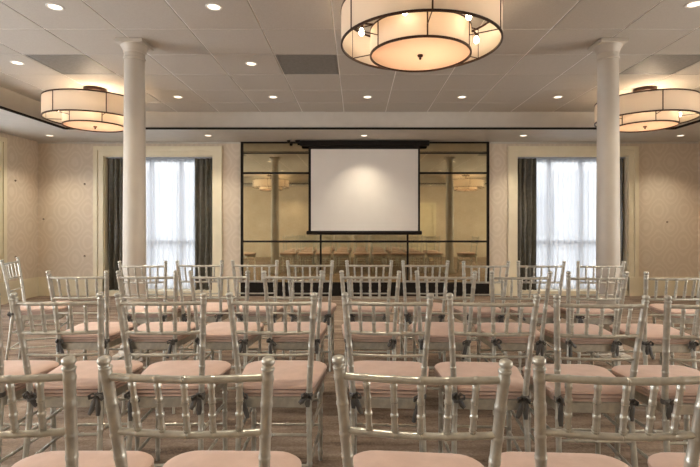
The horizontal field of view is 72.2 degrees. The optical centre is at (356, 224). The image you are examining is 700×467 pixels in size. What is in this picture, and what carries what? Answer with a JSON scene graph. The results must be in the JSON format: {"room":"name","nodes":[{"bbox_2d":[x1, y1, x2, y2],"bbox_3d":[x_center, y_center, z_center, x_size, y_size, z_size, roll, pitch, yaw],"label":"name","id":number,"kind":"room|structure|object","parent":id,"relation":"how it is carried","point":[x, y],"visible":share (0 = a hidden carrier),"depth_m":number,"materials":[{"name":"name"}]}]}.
{"room":"community hall","nodes":[
{"label":"community hall","id":0,"kind":"room"},
{"bbox_2d":[0,132,37,281],"bbox_3d":[-6.080,-0.295,3.650,0.340,3.230,10.500,0,0,0],"label":"wall","id":1,"kind":"structure","parent":0,"point":[22,153],"depth_m":8.48,"materials":[{"name":"paper"}]},
{"bbox_2d":[0,137,7,304],"bbox_3d":[-6.048,-0.062,6.860,0.405,2.765,2.370,0,0,0],"label":"window","id":2,"kind":"structure","parent":1,"relation":"in","point":[3,141],"depth_m":7.96,"materials":[{"name":"beige paint"}]},
{"bbox_2d":[8,277,38,302],"bbox_3d":[-5.899,1.145,3.639,0.022,0.350,10.478,0,0,0],"label":"baseboard","id":3,"kind":"structure","parent":1,"relation":"attached to","point":[31,285],"depth_m":8.58,"materials":[{"name":"beige paint"}]},
{"bbox_2d":[0,0,699,111],"bbox_3d":[0.205,-1.860,3.655,9.990,0.100,8.310,0,0,0],"label":"ceiling","id":4,"kind":"structure","parent":0,"point":[200,54],"depth_m":5.05,"materials":[{"name":"paint"}]},
{"bbox_2d":[10,61,24,64],"bbox_3d":[-3.800,-1.808,5.370,0.140,0.005,0.140,0,0,0],"label":"recessed light","id":5,"kind":"object","parent":4,"relation":"in","point":[12,62],"visible":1,"depth_m":5.36,"materials":[{"name":"beige"}]},
{"bbox_2d":[45,3,64,10],"bbox_3d":[-2.510,-1.808,3.990,0.140,0.005,0.140,0,0,0],"label":"recessed light","id":6,"kind":"object","parent":4,"relation":"in","point":[53,6],"visible":1,"depth_m":3.98,"materials":[{"name":"beige"}]},
{"bbox_2d":[25,55,115,73],"bbox_3d":[-3.225,-1.820,5.455,0.658,0.020,0.658,0,0,0],"label":"ceiling vent","id":7,"kind":"object","parent":4,"relation":"in","point":[63,64],"visible":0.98,"depth_m":5.44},
{"bbox_2d":[41,86,123,132],"bbox_3d":[-3.490,-1.540,6.400,1.216,0.540,1.216,0,0,-23],"label":"drum light","id":8,"kind":"object","parent":4,"relation":"attached to","point":[89,108],"visible":0.81,"depth_m":6.00,"materials":[{"name":"fabric"}]},
{"bbox_2d":[63,121,122,131],"bbox_3d":[-3.490,-1.313,6.400,0.751,0.005,0.751,0,0,0],"label":"diffuser","id":9,"kind":"object","parent":8,"relation":"attached to","point":[91,126],"depth_m":6.36,"materials":[{"name":"white glass"}]},
{"bbox_2d":[205,3,222,10],"bbox_3d":[-1.190,-1.808,3.990,0.140,0.005,0.140,0,0,0],"label":"recessed light","id":10,"kind":"object","parent":4,"relation":"in","point":[211,6],"visible":1,"depth_m":3.98,"materials":[{"name":"beige"}]},
{"bbox_2d":[245,62,256,65],"bbox_3d":[-1.190,-1.808,5.400,0.140,0.005,0.140,0,0,0],"label":"recessed light","id":11,"kind":"object","parent":4,"relation":"in","point":[246,63],"visible":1,"depth_m":5.39,"materials":[{"name":"beige"}]},
{"bbox_2d":[275,55,338,73],"bbox_3d":[-0.545,-1.820,5.455,0.658,0.020,0.658,0,0,0],"label":"ceiling vent","id":12,"kind":"object","parent":4,"relation":"in","point":[290,64],"visible":0.98,"depth_m":5.44,"materials":[{"name":"grey metal"}]},
{"bbox_2d":[341,0,502,71],"bbox_3d":[0.520,-1.583,3.950,1.307,0.455,1.307,0,0,-8],"label":"drum light","id":13,"kind":"object","parent":4,"relation":"attached to","point":[407,35],"visible":1,"depth_m":3.68,"materials":[{"name":"fabric"}]},
{"bbox_2d":[372,38,469,69],"bbox_3d":[0.520,-1.399,3.950,0.808,0.005,0.808,0,0,0],"label":"diffuser","id":14,"kind":"object","parent":13,"relation":"attached to","point":[388,53],"depth_m":3.92,"materials":[{"name":"white glass"}]},
{"bbox_2d":[594,86,699,132],"bbox_3d":[3.840,-1.540,6.400,1.216,0.540,1.216,0,0,23],"label":"drum light","id":15,"kind":"object","parent":4,"relation":"attached to","point":[646,108],"visible":0.77,"depth_m":6.00,"materials":[{"name":"fabric"}]},
{"bbox_2d":[620,121,677,131],"bbox_3d":[3.840,-1.313,6.400,0.751,0.005,0.751,0,0,0],"label":"diffuser","id":16,"kind":"object","parent":15,"relation":"attached to","point":[625,126],"depth_m":6.36,"materials":[{"name":"white glass"}]},
{"bbox_2d":[619,55,699,73],"bbox_3d":[3.475,-1.820,5.455,0.658,0.020,0.658,0,0,0],"label":"ceiling vent","id":17,"kind":"object","parent":4,"relation":"in","point":[653,64],"visible":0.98,"depth_m":5.44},
{"bbox_2d":[684,0,699,7],"bbox_3d":[2.770,-1.808,3.940,0.140,0.005,0.140,0,0,0],"label":"recessed light","id":18,"kind":"object","parent":4,"relation":"in","point":[693,4],"visible":1,"depth_m":3.94,"materials":[{"name":"beige"}]},
{"bbox_2d":[0,87,699,141],"bbox_3d":[0.205,-1.720,3.650,12.230,0.380,10.500,0,0,0],"label":"ceiling","id":19,"kind":"structure","parent":0,"point":[11,123],"depth_m":7.71,"materials":[{"name":"paint"}]},
{"bbox_2d":[0,106,699,129],"bbox_3d":[0.205,-1.542,3.655,9.814,0.032,8.134,0,0,0],"label":"trim","id":20,"kind":"structure","parent":19,"relation":"attached to","point":[1,107],"depth_m":7.70,"materials":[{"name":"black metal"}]},
{"bbox_2d":[287,140,429,234],"bbox_3d":[0.020,-0.672,8.720,2.580,1.716,0.120,0,0,0],"label":"projection screen","id":21,"kind":"object","parent":19,"relation":"hanging from","point":[355,187],"visible":1,"depth_m":8.72,"materials":[{"name":"fabric"}]},
{"bbox_2d":[1,296,699,466],"bbox_3d":[0.205,1.370,3.650,12.910,0.100,11.180,0,0,0],"label":"floor","id":22,"kind":"structure","parent":0,"point":[479,450],"depth_m":3.35,"materials":[{"name":"carpet"}]},
{"bbox_2d":[0,293,58,466],"bbox_3d":[-1.890,0.820,2.488,0.452,1.003,0.524,0,0,0],"label":"chair","id":23,"kind":"object","parent":22,"relation":"on","point":[7,367],"visible":0.56,"depth_m":2.49,"materials":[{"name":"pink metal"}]},
{"bbox_2d":[4,360,58,394],"bbox_3d":[-1.890,0.799,2.537,0.452,0.074,0.426,0,0,0],"label":"cushion","id":24,"kind":"object","parent":23,"relation":"on","point":[11,367],"depth_m":2.58,"materials":[{"name":"fabric"}]},
{"bbox_2d":[0,257,72,359],"bbox_3d":[-3.064,0.820,4.624,0.524,1.003,0.452,0,0,-18],"label":"chair","id":25,"kind":"object","parent":22,"relation":"on","point":[36,314],"visible":0.75,"depth_m":4.48,"materials":[{"name":"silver metal"}]},
{"bbox_2d":[20,301,72,314],"bbox_3d":[-3.017,0.799,4.639,0.426,0.074,0.452,0,0,-18],"label":"cushion","id":26,"kind":"object","parent":25,"relation":"on","point":[35,310],"depth_m":4.46,"materials":[{"name":"fabric"}]},
{"bbox_2d":[9,292,142,458],"bbox_3d":[-1.414,0.820,2.488,0.452,1.003,0.524,0,0,-2],"label":"chair","id":27,"kind":"object","parent":22,"relation":"on","point":[88,383],"visible":0.65,"depth_m":2.30,"materials":[{"name":"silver metal"}]},
{"bbox_2d":[33,360,142,396],"bbox_3d":[-1.416,0.799,2.537,0.452,0.074,0.426,0,0,-2],"label":"cushion","id":28,"kind":"object","parent":27,"relation":"on","point":[87,382],"depth_m":2.42,"materials":[{"name":"fabric"}]},
{"bbox_2d":[0,355,153,466],"bbox_3d":[-0.895,0.820,1.395,0.452,1.003,0.524,0,0,0],"label":"chair","id":29,"kind":"object","parent":22,"relation":"on","point":[71,457],"visible":1,"depth_m":1.17,"materials":[{"name":"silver metal"}]},
{"bbox_2d":[11,451,153,466],"bbox_3d":[-0.895,0.799,1.444,0.452,0.074,0.426,0,0,0],"label":"cushion","id":30,"kind":"object","parent":29,"relation":"on","point":[51,458],"depth_m":1.56,"materials":[{"name":"fabric"}]},
{"bbox_2d":[46,270,134,413],"bbox_3d":[-1.944,0.820,3.568,0.452,1.003,0.524,0,0,-1],"label":"chair","id":31,"kind":"object","parent":22,"relation":"on","point":[112,337],"visible":0.6,"depth_m":3.39,"materials":[{"name":"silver metal"}]},
{"bbox_2d":[61,322,133,341],"bbox_3d":[-1.945,0.799,3.617,0.452,0.074,0.426,0,0,-1],"label":"cushion","id":32,"kind":"object","parent":31,"relation":"on","point":[112,334],"depth_m":3.47,"materials":[{"name":"fabric"}]},
{"bbox_2d":[112,38,155,360],"bbox_3d":[-2.215,-0.245,4.780,0.300,3.130,0.300,0,0,0],"label":"column","id":33,"kind":"structure","parent":22,"relation":"on","point":[135,50],"depth_m":4.69,"materials":[{"name":"paint"}]},
{"bbox_2d":[118,261,181,360],"bbox_3d":[-1.893,0.820,4.458,0.452,1.003,0.524,0,0,-2],"label":"chair","id":34,"kind":"object","parent":22,"relation":"on","point":[140,318],"visible":0.45,"depth_m":4.27,"materials":[{"name":"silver metal"}]},
{"bbox_2d":[128,306,181,317],"bbox_3d":[-1.895,0.799,4.507,0.452,0.074,0.426,0,0,-2],"label":"cushion","id":35,"kind":"object","parent":34,"relation":"on","point":[137,308],"depth_m":4.33,"materials":[{"name":"fabric"}]},
{"bbox_2d":[116,270,196,413],"bbox_3d":[-1.458,0.820,3.568,0.452,1.003,0.524,0,0,0],"label":"chair","id":36,"kind":"object","parent":22,"relation":"on","point":[148,342],"visible":0.62,"depth_m":3.40,"materials":[{"name":"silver metal"}]},
{"bbox_2d":[129,322,195,341],"bbox_3d":[-1.458,0.799,3.617,0.452,0.074,0.426,0,0,0],"label":"cushion","id":37,"kind":"object","parent":36,"relation":"on","point":[154,326],"depth_m":3.49,"materials":[{"name":"fabric"}]},
{"bbox_2d":[114,292,230,466],"bbox_3d":[-0.924,0.820,2.488,0.452,1.003,0.524,0,0,-1],"label":"chair","id":38,"kind":"object","parent":22,"relation":"on","point":[198,395],"visible":0.81,"depth_m":2.31,"materials":[{"name":"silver metal"}]},
{"bbox_2d":[136,360,230,396],"bbox_3d":[-0.925,0.799,2.537,0.452,0.074,0.426,0,0,-1],"label":"cushion","id":39,"kind":"object","parent":38,"relation":"on","point":[172,367],"depth_m":2.49,"materials":[{"name":"fabric"}]},
{"bbox_2d":[97,355,301,466],"bbox_3d":[-0.409,0.820,1.395,0.452,1.003,0.524,0,0,1],"label":"chair","id":40,"kind":"object","parent":22,"relation":"on","point":[264,457],"visible":1,"depth_m":1.17,"materials":[{"name":"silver metal"}]},
{"bbox_2d":[163,450,301,466],"bbox_3d":[-0.408,0.799,1.444,0.452,0.074,0.426,0,0,1],"label":"cushion","id":41,"kind":"object","parent":40,"relation":"on","point":[201,458],"depth_m":1.56,"materials":[{"name":"fabric"}]},
{"bbox_2d":[175,260,235,360],"bbox_3d":[-1.405,0.820,4.518,0.452,1.003,0.524,0,0,0],"label":"chair","id":42,"kind":"object","parent":22,"relation":"on","point":[220,306],"visible":0.53,"depth_m":4.32,"materials":[{"name":"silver metal"}]},
{"bbox_2d":[185,302,235,315],"bbox_3d":[-1.405,0.799,4.567,0.452,0.074,0.426,0,0,0],"label":"cushion","id":43,"kind":"object","parent":42,"relation":"on","point":[211,306],"depth_m":4.41,"materials":[{"name":"fabric"}]},
{"bbox_2d":[188,270,263,413],"bbox_3d":[-0.953,0.820,3.568,0.452,1.003,0.524,0,0,1],"label":"chair","id":44,"kind":"object","parent":22,"relation":"on","point":[218,334],"visible":0.57,"depth_m":3.40,"materials":[{"name":"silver metal"}]},
{"bbox_2d":[206,322,263,341],"bbox_3d":[-0.952,0.799,3.617,0.452,0.074,0.426,0,0,1],"label":"cushion","id":45,"kind":"object","parent":44,"relation":"on","point":[215,331],"depth_m":3.47,"materials":[{"name":"fabric"}]},
{"bbox_2d":[231,260,284,357],"bbox_3d":[-0.915,0.820,4.538,0.452,1.003,0.524,0,0,0],"label":"chair","id":46,"kind":"object","parent":22,"relation":"on","point":[252,309],"visible":0.49,"depth_m":4.34,"materials":[{"name":"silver metal"}]},
{"bbox_2d":[239,305,283,315],"bbox_3d":[-0.915,0.799,4.587,0.452,0.074,0.426,0,0,0],"label":"cushion","id":47,"kind":"object","parent":46,"relation":"on","point":[252,309],"depth_m":4.38,"materials":[{"name":"fabric"}]},
{"bbox_2d":[226,292,326,466],"bbox_3d":[-0.396,0.820,2.488,0.452,1.003,0.524,0,0,1],"label":"chair","id":48,"kind":"object","parent":22,"relation":"on","point":[296,383],"visible":0.81,"depth_m":2.32,"materials":[{"name":"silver metal"}]},
{"bbox_2d":[242,360,326,396],"bbox_3d":[-0.395,0.799,2.537,0.452,0.074,0.426,0,0,1],"label":"cushion","id":49,"kind":"object","parent":48,"relation":"on","point":[290,376],"depth_m":2.40,"materials":[{"name":"fabric"}]},
{"bbox_2d":[262,270,326,406],"bbox_3d":[-0.452,0.820,3.568,0.452,1.003,0.524,0,0,-2],"label":"chair","id":50,"kind":"object","parent":22,"relation":"on","point":[275,342],"visible":0.68,"depth_m":3.39,"materials":[{"name":"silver metal"}]},
{"bbox_2d":[272,322,326,341],"bbox_3d":[-0.454,0.799,3.617,0.452,0.074,0.426,0,0,-2],"label":"cushion","id":51,"kind":"object","parent":50,"relation":"on","point":[278,326],"depth_m":3.47,"materials":[{"name":"fabric"}]},
{"bbox_2d":[286,260,335,371],"bbox_3d":[-0.424,0.820,4.528,0.452,1.003,0.524,0,0,-1],"label":"chair","id":52,"kind":"object","parent":22,"relation":"on","point":[328,308],"visible":0.77,"depth_m":4.34,"materials":[{"name":"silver metal"}]},
{"bbox_2d":[293,302,335,315],"bbox_3d":[-0.425,0.799,4.577,0.452,0.074,0.426,0,0,-1],"label":"cushion","id":53,"kind":"object","parent":52,"relation":"on","point":[325,309],"depth_m":4.40,"materials":[{"name":"fabric"}]},
{"bbox_2d":[345,260,392,360],"bbox_3d":[0.116,0.820,4.528,0.452,1.003,0.524,0,0,2],"label":"chair","id":54,"kind":"object","parent":22,"relation":"on","point":[352,308],"visible":0.51,"depth_m":4.33,"materials":[{"name":"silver metal"}]},
{"bbox_2d":[352,305,391,315],"bbox_3d":[0.118,0.799,4.577,0.452,0.074,0.426,0,0,2],"label":"cushion","id":55,"kind":"object","parent":54,"relation":"on","point":[354,307],"depth_m":4.38,"materials":[{"name":"fabric"}]},
{"bbox_2d":[339,270,400,391],"bbox_3d":[0.100,0.820,3.568,0.452,1.003,0.524,0,0,2],"label":"chair","id":56,"kind":"object","parent":22,"relation":"on","point":[359,342],"visible":0.64,"depth_m":3.38,"materials":[{"name":"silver metal"}]},
{"bbox_2d":[342,322,398,341],"bbox_3d":[0.102,0.799,3.617,0.452,0.074,0.426,0,0,2],"label":"cushion","id":57,"kind":"object","parent":56,"relation":"on","point":[367,326],"depth_m":3.45,"materials":[{"name":"fabric"}]},
{"bbox_2d":[341,292,433,455],"bbox_3d":[0.159,0.820,2.478,0.452,1.003,0.524,0,0,4],"label":"chair","id":58,"kind":"object","parent":22,"relation":"on","point":[407,394],"visible":0.72,"depth_m":2.30,"materials":[{"name":"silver metal"}]},
{"bbox_2d":[347,360,428,397],"bbox_3d":[0.162,0.799,2.526,0.452,0.074,0.426,0,0,4],"label":"cushion","id":59,"kind":"object","parent":58,"relation":"on","point":[398,368],"depth_m":2.46,"materials":[{"name":"fabric"}]},
{"bbox_2d":[332,354,512,466],"bbox_3d":[0.174,0.820,1.387,0.452,1.003,0.524,0,0,5],"label":"chair","id":60,"kind":"object","parent":22,"relation":"on","point":[372,458],"visible":1,"depth_m":1.16,"materials":[{"name":"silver metal"}]},
{"bbox_2d":[353,450,483,466],"bbox_3d":[0.178,0.799,1.436,0.452,0.074,0.426,0,0,5],"label":"cushion","id":61,"kind":"object","parent":60,"relation":"on","point":[372,458],"depth_m":1.56,"materials":[{"name":"fabric"}]},
{"bbox_2d":[398,260,449,361],"bbox_3d":[0.618,0.820,4.518,0.452,1.003,0.524,0,0,2],"label":"chair","id":62,"kind":"object","parent":22,"relation":"on","point":[408,311],"visible":0.66,"depth_m":4.33,"materials":[{"name":"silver metal"}]},
{"bbox_2d":[398,302,441,315],"bbox_3d":[0.620,0.799,4.567,0.452,0.074,0.426,0,0,2],"label":"cushion","id":63,"kind":"object","parent":62,"relation":"on","point":[437,307],"depth_m":4.37,"materials":[{"name":"fabric"}]},
{"bbox_2d":[410,270,476,412],"bbox_3d":[0.627,0.820,3.558,0.452,1.003,0.524,0,0,3],"label":"chair","id":64,"kind":"object","parent":22,"relation":"on","point":[439,338],"visible":0.65,"depth_m":3.38,"materials":[{"name":"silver metal"}]},
{"bbox_2d":[410,322,467,341],"bbox_3d":[0.630,0.799,3.607,0.452,0.074,0.426,0,0,3],"label":"cushion","id":65,"kind":"object","parent":64,"relation":"on","point":[439,330],"depth_m":3.44,"materials":[{"name":"fabric"}]},
{"bbox_2d":[453,261,509,361],"bbox_3d":[1.127,0.820,4.458,0.452,1.003,0.524,0,0,-2],"label":"chair","id":66,"kind":"object","parent":22,"relation":"on","point":[485,311],"visible":0.42,"depth_m":4.27,"materials":[{"name":"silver metal"}]},
{"bbox_2d":[453,306,500,317],"bbox_3d":[1.125,0.799,4.507,0.452,0.074,0.426,0,0,-2],"label":"cushion","id":67,"kind":"object","parent":66,"relation":"on","point":[485,311],"depth_m":4.32,"materials":[{"name":"fabric"}]},
{"bbox_2d":[434,293,540,453],"bbox_3d":[0.642,0.820,2.458,0.452,1.003,0.524,0,0,3],"label":"chair","id":68,"kind":"object","parent":22,"relation":"on","point":[518,397],"visible":0.8,"depth_m":2.27,"materials":[{"name":"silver metal"}]},
{"bbox_2d":[434,362,523,398],"bbox_3d":[0.645,0.799,2.507,0.452,0.074,0.426,0,0,3],"label":"cushion","id":69,"kind":"object","parent":68,"relation":"on","point":[463,369],"depth_m":2.44,"materials":[{"name":"fabric"}]},
{"bbox_2d":[474,271,552,415],"bbox_3d":[1.132,0.820,3.538,0.452,1.003,0.524,0,0,1],"label":"chair","id":70,"kind":"object","parent":22,"relation":"on","point":[516,343],"visible":0.69,"depth_m":3.36,"materials":[{"name":"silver metal"}]},
{"bbox_2d":[474,322,539,342],"bbox_3d":[1.133,0.799,3.587,0.452,0.074,0.426,0,0,1],"label":"cushion","id":71,"kind":"object","parent":70,"relation":"on","point":[485,327],"depth_m":3.46,"materials":[{"name":"fabric"}]},
{"bbox_2d":[504,261,565,372],"bbox_3d":[1.628,0.820,4.458,0.452,1.003,0.524,0,0,2],"label":"chair","id":72,"kind":"object","parent":22,"relation":"on","point":[550,311],"visible":0.4,"depth_m":4.26,"materials":[{"name":"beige metal"}]},
{"bbox_2d":[504,303,553,317],"bbox_3d":[1.630,0.799,4.507,0.452,0.074,0.426,0,0,2],"label":"cushion","id":73,"kind":"object","parent":72,"relation":"on","point":[550,311],"depth_m":4.32,"materials":[{"name":"fabric"}]},
{"bbox_2d":[540,271,628,413],"bbox_3d":[1.636,0.820,3.508,0.452,1.003,0.524,0,0,-1],"label":"chair","id":74,"kind":"object","parent":22,"relation":"on","point":[570,345],"visible":0.59,"depth_m":3.33,"materials":[{"name":"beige metal"}]},
{"bbox_2d":[540,323,613,343],"bbox_3d":[1.635,0.799,3.557,0.452,0.074,0.426,0,0,-1],"label":"cushion","id":75,"kind":"object","parent":74,"relation":"on","point":[579,328],"depth_m":3.43,"materials":[{"name":"fabric"}]},
{"bbox_2d":[522,294,649,466],"bbox_3d":[1.118,0.820,2.418,0.452,1.003,0.524,0,0,2],"label":"chair","id":76,"kind":"object","parent":22,"relation":"on","point":[582,394],"visible":0.82,"depth_m":2.23,"materials":[{"name":"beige metal"}]},
{"bbox_2d":[522,364,622,401],"bbox_3d":[1.120,0.799,2.467,0.452,0.074,0.426,0,0,2],"label":"cushion","id":77,"kind":"object","parent":76,"relation":"on","point":[580,392],"depth_m":2.29,"materials":[{"name":"fabric"}]},
{"bbox_2d":[560,261,625,364],"bbox_3d":[2.135,0.820,4.438,0.452,1.003,0.524,0,0,0],"label":"chair","id":78,"kind":"object","parent":22,"relation":"on","point":[577,319],"visible":0.51,"depth_m":4.24,"materials":[{"name":"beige metal"}]},
{"bbox_2d":[560,308,613,317],"bbox_3d":[2.135,0.799,4.487,0.452,0.074,0.426,0,0,0],"label":"cushion","id":79,"kind":"object","parent":78,"relation":"on","point":[562,310],"depth_m":4.28,"materials":[{"name":"fabric"}]},
{"bbox_2d":[500,356,699,466],"bbox_3d":[0.650,0.820,1.383,0.452,1.003,0.524,0,0,3],"label":"chair","id":80,"kind":"object","parent":22,"relation":"on","point":[540,457],"visible":0.98,"depth_m":1.15,"materials":[{"name":"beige metal"}]},
{"bbox_2d":[500,451,629,466],"bbox_3d":[0.653,0.799,1.432,0.452,0.074,0.426,0,0,3],"label":"cushion","id":81,"kind":"object","parent":80,"relation":"on","point":[508,459],"depth_m":1.56,"materials":[{"name":"fabric"}]},
{"bbox_2d":[586,38,630,357],"bbox_3d":[2.500,-0.245,4.780,0.300,3.130,0.300,0,0,0],"label":"column","id":82,"kind":"structure","parent":22,"relation":"on","point":[607,50],"depth_m":4.69,"materials":[{"name":"paint"}]},
{"bbox_2d":[609,271,699,413],"bbox_3d":[2.165,0.820,3.498,0.452,1.003,0.524,0,0,0],"label":"chair","id":83,"kind":"object","parent":22,"relation":"on","point":[652,342],"visible":0.59,"depth_m":3.32,"materials":[{"name":"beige metal"}]},
{"bbox_2d":[609,324,690,343],"bbox_3d":[2.165,0.799,3.547,0.452,0.074,0.426,0,0,0],"label":"cushion","id":84,"kind":"object","parent":83,"relation":"on","point":[654,333],"depth_m":3.42,"materials":[{"name":"fabric"}]},
{"bbox_2d":[612,295,699,459],"bbox_3d":[1.600,0.820,2.398,0.452,1.003,0.524,0,0,0],"label":"chair","id":85,"kind":"object","parent":22,"relation":"on","point":[666,394],"visible":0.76,"depth_m":2.23,"materials":[{"name":"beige metal"}]},
{"bbox_2d":[612,365,699,402],"bbox_3d":[1.600,0.799,2.447,0.452,0.074,0.426,0,0,0],"label":"cushion","id":86,"kind":"object","parent":85,"relation":"on","point":[690,393],"depth_m":2.43,"materials":[{"name":"fabric"}]},
{"bbox_2d":[647,452,699,466],"bbox_3d":[1.173,0.820,1.378,0.452,1.003,0.524,0,0,3],"label":"chair","id":87,"kind":"object","parent":22,"relation":"on","point":[662,459],"visible":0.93,"depth_m":1.57,"materials":[{"name":"pink fabric"}]},
{"bbox_2d":[649,273,699,364],"bbox_3d":[3.066,0.820,4.461,0.524,1.003,0.452,0,0,10],"label":"chair","id":88,"kind":"object","parent":22,"relation":"on","point":[657,308],"visible":0.35,"depth_m":4.33,"materials":[{"name":"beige metal"}]},
{"bbox_2d":[649,303,694,317],"bbox_3d":[3.017,0.799,4.470,0.426,0.074,0.452,0,0,10],"label":"cushion","id":89,"kind":"object","parent":88,"relation":"on","point":[657,308],"depth_m":4.40,"materials":[{"name":"fabric"}]},
{"bbox_2d":[38,144,697,276],"bbox_3d":[0.205,-0.295,9.070,12.910,3.230,0.340,0,0,0],"label":"wall","id":90,"kind":"structure","parent":0,"point":[668,173],"depth_m":8.90,"materials":[{"name":"paper"}]},
{"bbox_2d":[92,146,221,295],"bbox_3d":[-3.680,-0.062,9.037,2.390,2.765,0.405,0,0,0],"label":"window","id":91,"kind":"structure","parent":90,"relation":"in","point":[100,162],"depth_m":8.86,"materials":[{"name":"beige paint"}]},
{"bbox_2d":[108,158,122,289],"bbox_3d":[-4.503,-0.005,8.992,0.346,2.461,0.105,0,0,0],"label":"drape","id":92,"kind":"object","parent":91,"relation":"hanging from","point":[115,166],"visible":0.66,"depth_m":8.98,"materials":[{"name":"grey fabric"}]},
{"bbox_2d":[146,159,194,288],"bbox_3d":[-3.680,-0.008,9.095,1.980,2.456,0.076,0,0,0],"label":"sheer curtain","id":93,"kind":"object","parent":91,"relation":"hanging from","point":[169,182],"visible":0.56,"depth_m":9.09,"materials":[{"name":"white fabric"}]},
{"bbox_2d":[194,158,211,289],"bbox_3d":[-2.865,-0.005,8.990,0.367,2.461,0.099,0,0,-4],"label":"drape","id":94,"kind":"object","parent":91,"relation":"hanging from","point":[202,172],"visible":0.84,"depth_m":8.99,"materials":[{"name":"grey fabric"}]},
{"bbox_2d":[241,142,488,295],"bbox_3d":[0.147,-0.104,8.877,4.590,2.848,0.043,0,0,0],"label":"wall mirror","id":95,"kind":"object","parent":90,"relation":"attached to","point":[454,176],"visible":0.57,"depth_m":8.88,"materials":[{"name":"clear mirror"}]},
{"bbox_2d":[38,277,697,295],"bbox_3d":[0.205,1.145,8.889,12.230,0.350,0.022,0,0,0],"label":"baseboard","id":96,"kind":"structure","parent":90,"relation":"attached to","point":[43,282],"depth_m":8.88,"materials":[{"name":"beige paint"}]},
{"bbox_2d":[38,142,698,143],"bbox_3d":[0.205,-1.515,8.890,12.230,0.030,0.020,0,0,0],"label":"trim","id":97,"kind":"structure","parent":90,"relation":"attached to","point":[38,142],"depth_m":8.88,"materials":[{"name":"paint"}]},
{"bbox_2d":[507,146,639,295],"bbox_3d":[3.994,-0.062,9.037,2.423,2.765,0.405,0,0,0],"label":"window","id":98,"kind":"structure","parent":90,"relation":"in","point":[631,162],"depth_m":8.86,"materials":[{"name":"beige paint"}]},
{"bbox_2d":[518,158,536,289],"bbox_3d":[3.174,-0.005,8.995,0.386,2.461,0.109,0,0,0],"label":"drape","id":99,"kind":"object","parent":98,"relation":"hanging from","point":[527,168],"visible":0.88,"depth_m":8.99,"materials":[{"name":"grey fabric"}]},
{"bbox_2d":[536,159,596,288],"bbox_3d":[3.994,-0.008,9.095,2.013,2.456,0.078,0,0,0],"label":"sheer curtain","id":100,"kind":"object","parent":98,"relation":"hanging from","point":[566,188],"visible":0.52,"depth_m":9.10,"materials":[{"name":"white fabric"}]},
{"bbox_2d":[620,158,622,286],"bbox_3d":[4.833,-0.005,8.993,0.346,2.461,0.105,0,0,0],"label":"drape","id":101,"kind":"object","parent":98,"relation":"hanging from","point":[621,159],"visible":0.17,"depth_m":8.97,"materials":[{"name":"grey fabric"}]},
{"bbox_2d":[698,142,699,276],"bbox_3d":[6.490,-0.295,3.650,0.340,3.230,10.500,0,0,0],"label":"wall","id":102,"kind":"structure","parent":0,"point":[699,142],"depth_m":8.88,"materials":[{"name":"paper"}]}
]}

